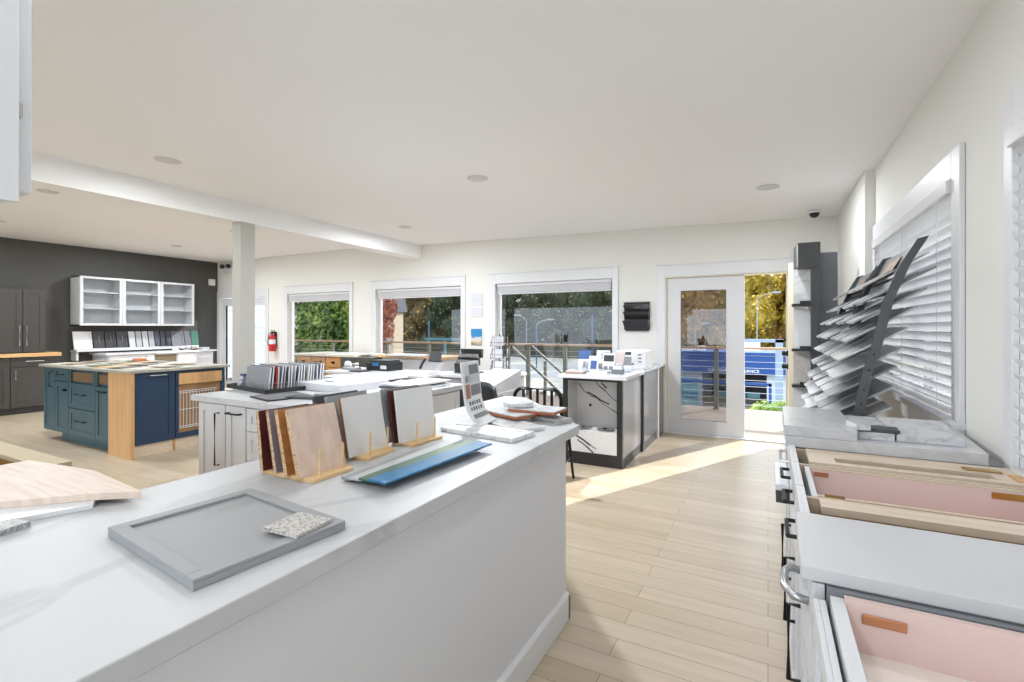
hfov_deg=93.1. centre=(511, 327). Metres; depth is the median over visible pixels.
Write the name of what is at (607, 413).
base cabinet
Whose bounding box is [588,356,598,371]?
brochure
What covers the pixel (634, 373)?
countertop
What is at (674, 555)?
floor
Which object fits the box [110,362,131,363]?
sample
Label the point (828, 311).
sample
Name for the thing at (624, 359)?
brochure
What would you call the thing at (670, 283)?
door
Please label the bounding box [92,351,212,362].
base cabinet
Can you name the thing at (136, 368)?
sample
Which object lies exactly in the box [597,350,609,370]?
brochure
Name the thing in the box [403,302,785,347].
hill
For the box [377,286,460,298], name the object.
raised blind
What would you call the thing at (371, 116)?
ceiling
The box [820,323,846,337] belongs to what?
sample
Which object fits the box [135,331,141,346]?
sample
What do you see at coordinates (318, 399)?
board
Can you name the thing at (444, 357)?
countertop
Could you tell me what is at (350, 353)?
countertop
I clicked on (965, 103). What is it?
wall
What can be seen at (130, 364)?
sample
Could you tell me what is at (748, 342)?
canopy frame
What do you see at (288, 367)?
sample
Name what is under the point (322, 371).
sample
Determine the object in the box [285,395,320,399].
panel
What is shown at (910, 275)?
sample
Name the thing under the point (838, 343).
sample
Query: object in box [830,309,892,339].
sample
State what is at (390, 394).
board
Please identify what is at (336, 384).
sample
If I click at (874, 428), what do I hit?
sample
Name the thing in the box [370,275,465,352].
window frame
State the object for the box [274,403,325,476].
board
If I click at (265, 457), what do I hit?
board
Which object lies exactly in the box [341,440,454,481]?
strip
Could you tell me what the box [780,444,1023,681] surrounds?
base cabinet
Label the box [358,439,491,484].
strip
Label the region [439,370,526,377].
countertop
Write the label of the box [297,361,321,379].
sample
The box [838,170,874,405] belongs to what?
wall
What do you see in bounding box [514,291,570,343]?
tree
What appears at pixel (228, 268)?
emergency light
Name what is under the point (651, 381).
base cabinet
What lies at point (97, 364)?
sample
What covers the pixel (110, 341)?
sample
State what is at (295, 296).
raised blind
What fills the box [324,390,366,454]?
board
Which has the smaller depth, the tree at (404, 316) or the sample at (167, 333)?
the sample at (167, 333)
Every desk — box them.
[324,367,451,379]
[439,370,526,396]
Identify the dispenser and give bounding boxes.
[342,361,360,369]
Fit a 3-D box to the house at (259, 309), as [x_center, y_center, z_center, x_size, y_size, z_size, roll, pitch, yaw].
[-9.354,0.230,18.054,7.200,7.500,2.800,0,0,28]
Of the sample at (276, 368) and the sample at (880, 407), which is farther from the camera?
the sample at (276, 368)
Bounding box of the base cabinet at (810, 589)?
[780,563,1023,681]
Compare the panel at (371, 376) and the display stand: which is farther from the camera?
the panel at (371, 376)
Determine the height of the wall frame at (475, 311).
0.160 m
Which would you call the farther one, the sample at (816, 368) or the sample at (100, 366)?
the sample at (100, 366)
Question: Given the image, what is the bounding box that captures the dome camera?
[808,209,820,217]
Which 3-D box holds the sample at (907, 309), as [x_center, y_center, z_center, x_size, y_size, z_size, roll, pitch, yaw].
[1.892,-0.016,2.516,0.292,0.184,0.239,0,0,29]
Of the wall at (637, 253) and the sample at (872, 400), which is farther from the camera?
the wall at (637, 253)
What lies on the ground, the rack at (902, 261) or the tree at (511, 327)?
the tree at (511, 327)
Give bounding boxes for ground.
[403,353,766,408]
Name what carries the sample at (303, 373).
in the rack at (230, 385)
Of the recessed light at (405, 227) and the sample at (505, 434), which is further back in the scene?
the recessed light at (405, 227)
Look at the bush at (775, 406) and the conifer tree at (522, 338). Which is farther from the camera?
the conifer tree at (522, 338)
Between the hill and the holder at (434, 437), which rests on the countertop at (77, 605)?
the holder at (434, 437)
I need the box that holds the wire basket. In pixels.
[179,387,216,428]
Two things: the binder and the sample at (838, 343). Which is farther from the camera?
the binder
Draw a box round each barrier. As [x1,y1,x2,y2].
[425,338,460,354]
[681,379,771,403]
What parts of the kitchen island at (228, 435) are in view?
cabinet door, bar pull, bar pull, cabinet door, drawer, drawer, panel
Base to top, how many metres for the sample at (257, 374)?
0.166 m
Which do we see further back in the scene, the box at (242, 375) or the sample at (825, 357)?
the box at (242, 375)
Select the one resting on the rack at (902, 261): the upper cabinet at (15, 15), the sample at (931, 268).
the sample at (931, 268)
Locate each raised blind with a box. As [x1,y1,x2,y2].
[289,292,348,301]
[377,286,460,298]
[497,279,611,294]
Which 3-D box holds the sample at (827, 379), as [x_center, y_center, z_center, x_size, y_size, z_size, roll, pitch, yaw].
[2.058,0.277,3.008,0.292,0.184,0.239,0,0,28]
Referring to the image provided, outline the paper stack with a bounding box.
[396,370,439,374]
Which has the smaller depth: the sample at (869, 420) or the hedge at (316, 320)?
the sample at (869, 420)
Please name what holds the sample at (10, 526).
on the countertop at (77, 605)
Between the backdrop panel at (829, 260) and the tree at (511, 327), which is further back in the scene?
the tree at (511, 327)
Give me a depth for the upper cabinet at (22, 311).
7.77 m
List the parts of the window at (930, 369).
blind cord, frame, pane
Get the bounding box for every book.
[565,370,586,372]
[565,372,586,373]
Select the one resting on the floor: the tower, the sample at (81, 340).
the tower
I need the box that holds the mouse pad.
[349,369,370,371]
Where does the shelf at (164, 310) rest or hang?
attached to the upper cabinet at (94, 301)
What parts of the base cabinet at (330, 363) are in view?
drawer, drawer, drawer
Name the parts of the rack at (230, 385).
wire rail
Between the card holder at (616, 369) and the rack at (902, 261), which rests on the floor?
the rack at (902, 261)
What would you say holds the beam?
attached to the ceiling
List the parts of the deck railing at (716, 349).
rail post, rail post, rail post, rail post, rail post, rail, rail post, rail post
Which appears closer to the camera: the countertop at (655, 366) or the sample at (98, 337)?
the countertop at (655, 366)
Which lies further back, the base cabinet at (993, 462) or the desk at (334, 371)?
the desk at (334, 371)
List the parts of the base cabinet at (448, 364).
door, door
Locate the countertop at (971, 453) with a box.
[782,417,988,465]
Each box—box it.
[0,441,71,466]
[237,373,245,385]
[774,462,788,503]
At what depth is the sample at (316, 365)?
3.82 m
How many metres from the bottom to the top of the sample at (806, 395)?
0.174 m
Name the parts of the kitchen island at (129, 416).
cabinet door, drawer, cabinet door, drawer, drawer, frame, cabinet door, corner panel, cabinet door, frame, maple rail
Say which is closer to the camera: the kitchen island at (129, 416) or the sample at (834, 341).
the sample at (834, 341)
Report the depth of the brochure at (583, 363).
5.36 m
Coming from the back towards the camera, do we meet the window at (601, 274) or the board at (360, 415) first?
the window at (601, 274)
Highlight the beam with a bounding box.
[31,152,420,258]
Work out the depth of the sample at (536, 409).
2.43 m
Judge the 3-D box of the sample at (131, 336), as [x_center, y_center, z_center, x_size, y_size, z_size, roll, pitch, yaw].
[-7.359,0.230,9.391,0.087,0.329,0.100,0,0,28]
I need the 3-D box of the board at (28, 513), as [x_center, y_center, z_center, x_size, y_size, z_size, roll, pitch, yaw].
[-1.342,0.459,1.330,0.544,0.013,0.260,0,0,28]
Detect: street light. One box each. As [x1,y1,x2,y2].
[428,320,429,337]
[514,314,526,342]
[536,319,553,367]
[591,316,592,355]
[695,322,709,345]
[756,291,780,338]
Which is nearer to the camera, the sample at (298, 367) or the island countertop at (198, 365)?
the sample at (298, 367)
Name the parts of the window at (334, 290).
frame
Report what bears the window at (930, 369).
in the wall at (965, 103)
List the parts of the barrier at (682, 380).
barrier rail, barrier post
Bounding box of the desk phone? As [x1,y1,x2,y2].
[419,352,442,370]
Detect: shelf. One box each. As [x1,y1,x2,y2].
[83,291,118,293]
[83,308,118,309]
[126,294,156,295]
[126,309,156,310]
[164,296,190,297]
[164,310,190,311]
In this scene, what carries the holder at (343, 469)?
on the countertop at (77, 605)
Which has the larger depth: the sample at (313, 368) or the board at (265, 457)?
the sample at (313, 368)
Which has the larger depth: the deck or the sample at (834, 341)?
the deck
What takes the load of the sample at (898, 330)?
on the rack at (902, 261)
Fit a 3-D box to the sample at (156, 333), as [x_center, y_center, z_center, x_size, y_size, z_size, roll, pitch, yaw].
[-7.154,0.230,9.780,0.087,0.329,0.080,0,0,28]
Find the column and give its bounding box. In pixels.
[232,221,254,389]
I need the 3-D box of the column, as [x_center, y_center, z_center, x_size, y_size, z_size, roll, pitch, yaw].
[-3.069,0.092,5.550,0.150,2.575,0.170,0,0,28]
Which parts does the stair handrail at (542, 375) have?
rail post, handrail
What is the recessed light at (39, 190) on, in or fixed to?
in the ceiling
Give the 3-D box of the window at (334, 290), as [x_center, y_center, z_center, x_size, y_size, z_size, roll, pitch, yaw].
[-3.796,0.062,9.519,1.949,1.835,0.177,0,0,28]
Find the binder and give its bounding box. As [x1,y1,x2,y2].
[323,374,344,378]
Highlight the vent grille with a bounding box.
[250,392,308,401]
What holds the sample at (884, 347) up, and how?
on the rack at (902, 261)
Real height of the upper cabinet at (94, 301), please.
0.875 m
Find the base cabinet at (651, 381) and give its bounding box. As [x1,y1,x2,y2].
[641,367,662,451]
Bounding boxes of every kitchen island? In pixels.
[44,367,224,459]
[199,390,459,474]
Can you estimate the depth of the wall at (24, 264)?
8.86 m
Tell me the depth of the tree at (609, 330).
71.59 m
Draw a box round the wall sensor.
[208,279,214,285]
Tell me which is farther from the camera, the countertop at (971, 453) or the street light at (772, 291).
the street light at (772, 291)
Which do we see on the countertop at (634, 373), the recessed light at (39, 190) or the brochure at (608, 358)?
the brochure at (608, 358)
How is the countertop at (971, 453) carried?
on the base cabinet at (993, 462)
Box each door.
[217,289,268,388]
[656,257,799,443]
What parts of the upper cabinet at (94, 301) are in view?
glass door, glass door, glass door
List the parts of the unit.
door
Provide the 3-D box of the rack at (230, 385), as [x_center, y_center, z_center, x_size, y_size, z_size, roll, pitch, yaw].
[-1.797,0.432,3.835,0.630,0.067,0.600,0,0,38]
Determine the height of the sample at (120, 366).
0.006 m
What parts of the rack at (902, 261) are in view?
rail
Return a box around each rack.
[227,376,333,393]
[454,349,483,372]
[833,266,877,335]
[842,235,928,415]
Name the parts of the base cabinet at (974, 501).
bar pull, bar pull, bar pull, bar pull, bar pull, cabinet door, drawer, bar pull, cabinet door, drawer, cabinet door, drawer, copper plate, brass plate, maple frame, maple rail, brass plate, brass plate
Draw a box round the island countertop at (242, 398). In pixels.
[191,380,461,409]
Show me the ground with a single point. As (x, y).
(517, 363)
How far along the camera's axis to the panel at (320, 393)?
3.33 m
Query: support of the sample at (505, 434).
on the countertop at (77, 605)
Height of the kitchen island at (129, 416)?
0.900 m
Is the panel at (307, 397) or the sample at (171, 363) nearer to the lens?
the panel at (307, 397)
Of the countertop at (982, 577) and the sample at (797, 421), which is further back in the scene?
the sample at (797, 421)
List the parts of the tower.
tile panel, tile panel, tile panel, tile panel, upright post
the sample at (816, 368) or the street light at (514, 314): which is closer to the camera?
the sample at (816, 368)
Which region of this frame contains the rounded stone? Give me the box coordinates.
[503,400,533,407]
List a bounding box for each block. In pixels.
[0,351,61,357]
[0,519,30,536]
[133,358,146,360]
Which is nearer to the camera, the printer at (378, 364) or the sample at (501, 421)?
the sample at (501, 421)
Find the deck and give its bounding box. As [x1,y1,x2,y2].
[227,378,784,439]
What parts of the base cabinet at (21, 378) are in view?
drawer, cabinet door, cabinet door, drawer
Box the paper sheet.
[369,371,394,373]
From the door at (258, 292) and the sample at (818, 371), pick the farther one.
the door at (258, 292)
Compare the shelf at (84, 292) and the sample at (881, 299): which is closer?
the sample at (881, 299)
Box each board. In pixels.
[0,460,141,508]
[0,500,96,521]
[256,404,307,470]
[266,403,316,473]
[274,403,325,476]
[285,402,345,478]
[312,390,357,403]
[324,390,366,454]
[337,391,386,458]
[380,384,417,442]
[387,385,424,443]
[393,385,435,443]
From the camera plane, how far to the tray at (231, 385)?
3.55 m
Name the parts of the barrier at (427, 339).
post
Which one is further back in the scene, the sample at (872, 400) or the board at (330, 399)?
the sample at (872, 400)
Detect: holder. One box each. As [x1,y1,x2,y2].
[261,442,352,482]
[345,427,394,460]
[392,417,442,446]
[611,366,624,374]
[622,301,649,330]
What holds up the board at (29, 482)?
on the board at (28, 513)
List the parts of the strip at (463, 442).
laminate strip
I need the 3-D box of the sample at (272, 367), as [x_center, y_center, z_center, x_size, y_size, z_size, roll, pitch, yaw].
[-1.880,0.367,3.636,0.363,0.174,0.025,0,0,38]
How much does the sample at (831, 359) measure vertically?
0.174 m
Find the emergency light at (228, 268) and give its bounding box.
[220,264,231,271]
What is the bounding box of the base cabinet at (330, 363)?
[297,355,341,375]
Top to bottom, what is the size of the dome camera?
0.079 m
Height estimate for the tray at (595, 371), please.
0.050 m
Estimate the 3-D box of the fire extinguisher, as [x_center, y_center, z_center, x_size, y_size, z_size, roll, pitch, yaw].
[-4.928,0.263,9.987,0.180,0.435,0.157,0,0,28]
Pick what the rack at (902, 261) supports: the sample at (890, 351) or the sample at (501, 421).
the sample at (890, 351)
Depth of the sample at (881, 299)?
3.25 m
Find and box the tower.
[792,242,819,406]
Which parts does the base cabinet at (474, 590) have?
board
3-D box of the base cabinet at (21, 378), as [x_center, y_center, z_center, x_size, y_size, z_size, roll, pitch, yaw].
[-8.144,0.922,7.646,0.517,0.915,1.320,0,0,28]
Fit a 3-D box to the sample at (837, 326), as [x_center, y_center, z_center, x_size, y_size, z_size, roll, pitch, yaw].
[2.533,-0.016,3.748,0.292,0.184,0.239,0,0,27]
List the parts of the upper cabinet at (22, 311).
door, door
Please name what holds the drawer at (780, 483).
attached to the base cabinet at (974, 501)
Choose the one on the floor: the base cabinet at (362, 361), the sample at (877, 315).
the base cabinet at (362, 361)
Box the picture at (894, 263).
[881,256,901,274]
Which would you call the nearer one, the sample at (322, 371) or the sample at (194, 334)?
the sample at (322, 371)
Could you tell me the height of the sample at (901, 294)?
0.174 m
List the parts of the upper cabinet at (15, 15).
cabinet door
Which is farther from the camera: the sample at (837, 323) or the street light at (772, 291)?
the street light at (772, 291)
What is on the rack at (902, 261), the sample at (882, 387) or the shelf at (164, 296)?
the sample at (882, 387)
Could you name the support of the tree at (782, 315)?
on the ground
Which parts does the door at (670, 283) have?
knob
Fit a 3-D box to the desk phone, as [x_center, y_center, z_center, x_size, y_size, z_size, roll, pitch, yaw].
[-1.169,0.485,6.931,0.298,0.270,0.203,0,0,28]
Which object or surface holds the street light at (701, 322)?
on the ground
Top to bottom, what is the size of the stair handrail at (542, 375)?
3.580 m
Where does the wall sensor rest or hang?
attached to the wall at (24, 264)
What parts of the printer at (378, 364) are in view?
scanner lid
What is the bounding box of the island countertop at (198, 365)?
[39,360,229,373]
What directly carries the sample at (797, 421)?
on the countertop at (971, 453)
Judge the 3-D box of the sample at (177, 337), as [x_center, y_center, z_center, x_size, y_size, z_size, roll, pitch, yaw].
[-6.974,0.229,10.115,0.093,0.330,0.240,0,0,28]
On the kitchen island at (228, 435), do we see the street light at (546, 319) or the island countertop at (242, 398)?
the island countertop at (242, 398)
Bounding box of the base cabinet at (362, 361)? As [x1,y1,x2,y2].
[341,356,382,368]
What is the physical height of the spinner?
0.534 m
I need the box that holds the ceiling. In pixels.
[0,0,989,262]
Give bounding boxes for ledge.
[70,345,198,360]
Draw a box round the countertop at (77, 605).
[0,396,578,681]
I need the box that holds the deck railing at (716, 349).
[294,340,785,408]
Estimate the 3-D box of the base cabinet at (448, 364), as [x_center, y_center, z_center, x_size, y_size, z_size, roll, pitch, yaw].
[-1.470,0.927,7.820,1.200,0.905,0.500,0,0,28]
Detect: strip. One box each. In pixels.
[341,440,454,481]
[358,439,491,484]
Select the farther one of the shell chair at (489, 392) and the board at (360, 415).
the shell chair at (489, 392)
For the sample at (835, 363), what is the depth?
2.94 m
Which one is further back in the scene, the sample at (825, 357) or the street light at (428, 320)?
the street light at (428, 320)
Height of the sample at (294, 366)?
0.170 m
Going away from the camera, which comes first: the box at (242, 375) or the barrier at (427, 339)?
the box at (242, 375)
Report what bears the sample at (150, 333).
on the ledge
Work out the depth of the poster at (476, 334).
7.75 m
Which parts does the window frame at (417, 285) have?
frame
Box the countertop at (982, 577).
[796,511,1023,623]
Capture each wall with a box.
[0,237,217,363]
[218,215,837,388]
[403,343,611,358]
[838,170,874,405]
[875,0,1023,467]
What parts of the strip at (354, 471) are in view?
laminate strip, laminate strip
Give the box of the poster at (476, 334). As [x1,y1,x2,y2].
[471,329,481,344]
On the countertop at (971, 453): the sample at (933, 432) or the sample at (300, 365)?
the sample at (933, 432)
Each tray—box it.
[227,383,305,393]
[590,369,609,374]
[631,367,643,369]
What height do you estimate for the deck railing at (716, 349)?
1.085 m
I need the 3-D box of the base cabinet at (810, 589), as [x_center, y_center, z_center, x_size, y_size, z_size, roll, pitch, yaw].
[0.944,0.938,0.944,0.742,0.884,0.320,0,0,28]
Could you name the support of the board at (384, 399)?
in the holder at (434, 437)
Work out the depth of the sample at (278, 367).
3.57 m
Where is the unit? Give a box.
[480,369,520,396]
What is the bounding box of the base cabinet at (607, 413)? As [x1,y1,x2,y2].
[563,376,640,469]
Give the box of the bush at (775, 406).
[750,398,785,411]
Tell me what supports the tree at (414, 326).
on the ground
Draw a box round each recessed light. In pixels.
[36,189,59,193]
[154,156,181,163]
[398,226,411,228]
[467,175,487,181]
[757,184,779,190]
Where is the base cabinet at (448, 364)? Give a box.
[382,358,457,371]
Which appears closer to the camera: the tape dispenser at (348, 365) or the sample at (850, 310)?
the sample at (850, 310)
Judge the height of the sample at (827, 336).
0.184 m
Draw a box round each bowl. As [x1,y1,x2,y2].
[189,346,199,349]
[579,424,591,428]
[596,427,614,431]
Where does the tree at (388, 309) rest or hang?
on the ground
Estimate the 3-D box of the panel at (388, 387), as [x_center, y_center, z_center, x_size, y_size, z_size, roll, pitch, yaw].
[-0.767,0.438,3.774,0.260,0.014,0.500,0,0,26]
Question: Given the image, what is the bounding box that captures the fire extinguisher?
[267,330,276,350]
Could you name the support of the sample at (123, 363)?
on the island countertop at (198, 365)
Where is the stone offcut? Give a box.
[386,353,428,356]
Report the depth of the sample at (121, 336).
9.24 m
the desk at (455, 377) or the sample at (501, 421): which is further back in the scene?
the desk at (455, 377)
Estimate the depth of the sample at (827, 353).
2.98 m
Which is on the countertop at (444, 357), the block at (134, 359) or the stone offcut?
the stone offcut
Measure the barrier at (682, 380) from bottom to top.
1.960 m
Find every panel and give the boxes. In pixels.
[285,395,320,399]
[314,392,380,396]
[333,373,407,379]
[379,382,444,388]
[380,378,450,386]
[381,382,449,389]
[820,251,838,355]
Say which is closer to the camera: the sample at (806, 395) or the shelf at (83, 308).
the sample at (806, 395)
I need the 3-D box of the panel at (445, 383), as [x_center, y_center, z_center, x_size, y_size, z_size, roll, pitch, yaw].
[-0.740,0.456,3.783,0.300,0.020,0.500,0,0,24]
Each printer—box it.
[366,359,402,370]
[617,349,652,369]
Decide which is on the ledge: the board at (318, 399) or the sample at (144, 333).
the sample at (144, 333)
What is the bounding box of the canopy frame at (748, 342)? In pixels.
[725,339,782,402]
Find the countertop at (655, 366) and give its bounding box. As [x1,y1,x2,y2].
[614,362,665,372]
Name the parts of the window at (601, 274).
frame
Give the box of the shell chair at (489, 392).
[459,381,502,406]
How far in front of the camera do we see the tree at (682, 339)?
47.78 m
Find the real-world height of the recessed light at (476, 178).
0.006 m
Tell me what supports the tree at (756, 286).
on the ground
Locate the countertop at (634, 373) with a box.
[558,370,644,380]
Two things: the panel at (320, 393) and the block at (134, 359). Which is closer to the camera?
the panel at (320, 393)
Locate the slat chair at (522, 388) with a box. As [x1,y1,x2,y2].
[513,386,574,478]
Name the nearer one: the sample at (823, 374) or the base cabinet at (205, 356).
the sample at (823, 374)
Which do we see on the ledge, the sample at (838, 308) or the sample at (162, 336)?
the sample at (162, 336)
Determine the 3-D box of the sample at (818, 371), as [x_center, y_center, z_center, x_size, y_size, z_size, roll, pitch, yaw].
[2.351,0.277,3.567,0.292,0.184,0.239,0,0,27]
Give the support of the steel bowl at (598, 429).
on the base cabinet at (607, 413)
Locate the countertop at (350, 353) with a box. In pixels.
[329,352,373,354]
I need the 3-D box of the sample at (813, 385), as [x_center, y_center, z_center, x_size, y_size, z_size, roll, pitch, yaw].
[2.344,0.377,3.567,0.295,0.179,0.239,0,0,29]
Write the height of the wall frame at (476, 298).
0.195 m
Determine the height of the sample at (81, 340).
0.330 m
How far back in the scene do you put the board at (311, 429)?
1.53 m
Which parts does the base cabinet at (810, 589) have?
arched pull, cabinet door, drawer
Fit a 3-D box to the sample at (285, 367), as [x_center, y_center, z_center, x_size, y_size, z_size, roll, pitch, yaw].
[-1.835,0.369,3.731,0.357,0.170,0.025,0,0,38]
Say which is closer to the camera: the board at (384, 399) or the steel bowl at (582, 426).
the board at (384, 399)
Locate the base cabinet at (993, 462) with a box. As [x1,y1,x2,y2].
[779,445,1004,601]
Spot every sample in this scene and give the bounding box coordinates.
[72,332,92,349]
[82,360,104,361]
[87,364,111,365]
[92,331,104,347]
[92,366,119,367]
[104,331,116,347]
[108,488,344,590]
[109,366,141,367]
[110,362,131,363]
[116,331,127,347]
[120,363,144,364]
[124,367,150,369]
[128,331,135,346]
[130,364,156,365]
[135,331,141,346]
[141,331,148,346]
[142,361,171,362]
[148,331,154,346]
[149,365,177,366]
[154,331,159,346]
[159,331,165,345]
[165,331,170,345]
[170,331,184,345]
[171,363,196,364]
[184,331,191,345]
[191,331,198,344]
[245,365,271,389]
[250,364,274,388]
[260,364,283,387]
[262,512,331,538]
[268,363,292,386]
[273,367,277,388]
[277,367,279,388]
[278,362,302,381]
[282,366,286,387]
[285,366,289,387]
[288,362,312,380]
[292,365,296,386]
[295,365,299,386]
[295,377,388,391]
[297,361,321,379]
[302,365,304,379]
[305,365,309,380]
[311,364,314,379]
[314,364,317,378]
[321,363,323,379]
[441,423,534,442]
[486,405,566,419]
[488,414,544,430]
[531,414,571,424]
[782,406,857,440]
[801,391,822,400]
[804,375,828,387]
[804,392,823,402]
[805,400,816,407]
[807,368,822,377]
[807,383,816,389]
[807,386,822,395]
[808,360,835,373]
[812,355,830,364]
[812,357,856,381]
[813,393,827,401]
[814,340,833,349]
[815,371,852,387]
[816,323,845,337]
[816,340,837,351]
[816,378,881,408]
[817,357,834,367]
[819,333,864,352]
[820,302,869,324]
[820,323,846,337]
[820,345,882,371]
[820,360,886,390]
[820,382,894,410]
[822,312,878,338]
[823,363,896,398]
[824,329,874,355]
[826,298,883,324]
[826,299,851,312]
[826,345,892,373]
[828,346,904,379]
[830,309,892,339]
[830,327,896,357]
[833,297,858,310]
[833,327,910,361]
[835,308,903,340]
[836,283,863,298]
[836,302,880,324]
[838,291,909,323]
[841,306,917,342]
[841,397,878,414]
[844,415,894,441]
[846,271,918,307]
[846,287,927,323]
[846,420,870,430]
[847,401,892,416]
[848,274,883,293]
[855,251,929,290]
[855,266,936,305]
[860,425,899,433]
[875,416,964,446]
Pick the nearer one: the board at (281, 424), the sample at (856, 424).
the board at (281, 424)
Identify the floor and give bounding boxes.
[0,388,791,681]
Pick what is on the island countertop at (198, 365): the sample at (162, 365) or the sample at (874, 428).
the sample at (162, 365)
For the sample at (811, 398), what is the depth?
3.66 m
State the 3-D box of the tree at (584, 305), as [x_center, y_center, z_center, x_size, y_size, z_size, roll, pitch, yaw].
[11.477,-2.271,70.815,8.764,12.516,8.856,0,0,-31]
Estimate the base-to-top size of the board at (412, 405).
0.208 m
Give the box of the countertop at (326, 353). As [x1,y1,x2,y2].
[294,351,384,356]
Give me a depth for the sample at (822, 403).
2.77 m
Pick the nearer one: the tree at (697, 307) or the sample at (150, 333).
the sample at (150, 333)
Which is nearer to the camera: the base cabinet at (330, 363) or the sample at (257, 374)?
the sample at (257, 374)
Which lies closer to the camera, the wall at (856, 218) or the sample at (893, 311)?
the sample at (893, 311)
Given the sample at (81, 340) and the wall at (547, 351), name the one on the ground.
the wall at (547, 351)
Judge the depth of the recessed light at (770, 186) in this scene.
4.46 m
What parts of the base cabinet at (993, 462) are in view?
bar pull, cabinet door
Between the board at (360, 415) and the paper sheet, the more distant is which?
the paper sheet
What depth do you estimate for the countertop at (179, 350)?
9.39 m
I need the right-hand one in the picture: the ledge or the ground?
the ground
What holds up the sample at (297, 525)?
on the sample at (199, 545)
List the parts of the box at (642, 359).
lid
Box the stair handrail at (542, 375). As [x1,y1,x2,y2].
[512,346,562,395]
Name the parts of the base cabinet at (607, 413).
panel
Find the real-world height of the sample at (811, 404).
0.174 m
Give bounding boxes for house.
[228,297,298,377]
[383,297,406,353]
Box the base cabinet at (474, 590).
[131,441,569,681]
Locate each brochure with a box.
[578,350,590,371]
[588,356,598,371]
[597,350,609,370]
[603,353,614,372]
[616,351,631,372]
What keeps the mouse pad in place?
on the desk at (334, 371)
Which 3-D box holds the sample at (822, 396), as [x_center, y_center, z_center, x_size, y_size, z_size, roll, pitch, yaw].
[2.051,0.377,3.011,0.295,0.179,0.239,0,0,28]
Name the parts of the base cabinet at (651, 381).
gloss panel, dark panel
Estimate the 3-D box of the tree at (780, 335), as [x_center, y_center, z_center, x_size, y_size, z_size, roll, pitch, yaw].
[25.241,-1.509,46.635,6.173,11.000,6.076,0,0,-25]
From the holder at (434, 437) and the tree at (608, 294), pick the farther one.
the tree at (608, 294)
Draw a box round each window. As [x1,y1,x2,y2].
[283,282,352,362]
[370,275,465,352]
[488,266,618,414]
[872,142,965,434]
[1004,81,1023,476]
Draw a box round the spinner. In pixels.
[490,334,508,369]
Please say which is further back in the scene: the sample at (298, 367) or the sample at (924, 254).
the sample at (298, 367)
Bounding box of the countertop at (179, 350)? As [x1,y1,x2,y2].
[89,349,216,355]
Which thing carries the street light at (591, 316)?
on the ground
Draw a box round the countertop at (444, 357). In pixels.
[377,355,458,359]
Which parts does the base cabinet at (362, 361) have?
cabinet door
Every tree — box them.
[383,297,398,352]
[403,296,443,341]
[403,314,408,340]
[422,295,460,341]
[502,292,522,341]
[513,322,554,343]
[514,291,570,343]
[558,328,603,344]
[559,289,611,343]
[604,282,611,327]
[604,298,611,336]
[681,290,725,346]
[681,334,693,345]
[713,274,785,346]
[766,274,785,346]
[778,274,785,332]
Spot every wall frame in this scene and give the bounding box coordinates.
[471,292,482,304]
[471,307,482,316]
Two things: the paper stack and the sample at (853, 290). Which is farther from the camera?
the paper stack
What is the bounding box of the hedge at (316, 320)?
[294,299,348,362]
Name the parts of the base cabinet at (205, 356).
panel, drawer, drawer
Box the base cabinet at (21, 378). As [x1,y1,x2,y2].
[0,356,54,415]
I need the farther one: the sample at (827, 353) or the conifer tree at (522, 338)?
the conifer tree at (522, 338)
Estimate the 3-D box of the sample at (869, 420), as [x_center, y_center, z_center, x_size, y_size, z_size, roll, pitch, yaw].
[1.563,0.436,2.137,0.120,0.030,0.420,0,0,28]
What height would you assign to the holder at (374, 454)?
0.095 m
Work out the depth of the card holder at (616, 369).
4.96 m
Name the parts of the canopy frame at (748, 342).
sign panel, frame post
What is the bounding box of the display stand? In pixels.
[455,360,496,426]
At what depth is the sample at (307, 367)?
3.76 m
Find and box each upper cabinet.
[0,0,30,202]
[0,288,44,352]
[70,276,193,325]
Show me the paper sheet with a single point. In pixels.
(383, 372)
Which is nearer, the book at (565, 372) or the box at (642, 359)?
the book at (565, 372)
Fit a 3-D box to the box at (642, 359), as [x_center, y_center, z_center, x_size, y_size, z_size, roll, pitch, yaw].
[1.441,0.363,5.707,0.340,0.222,0.400,0,0,28]
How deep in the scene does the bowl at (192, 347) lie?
10.08 m
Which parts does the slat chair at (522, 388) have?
leg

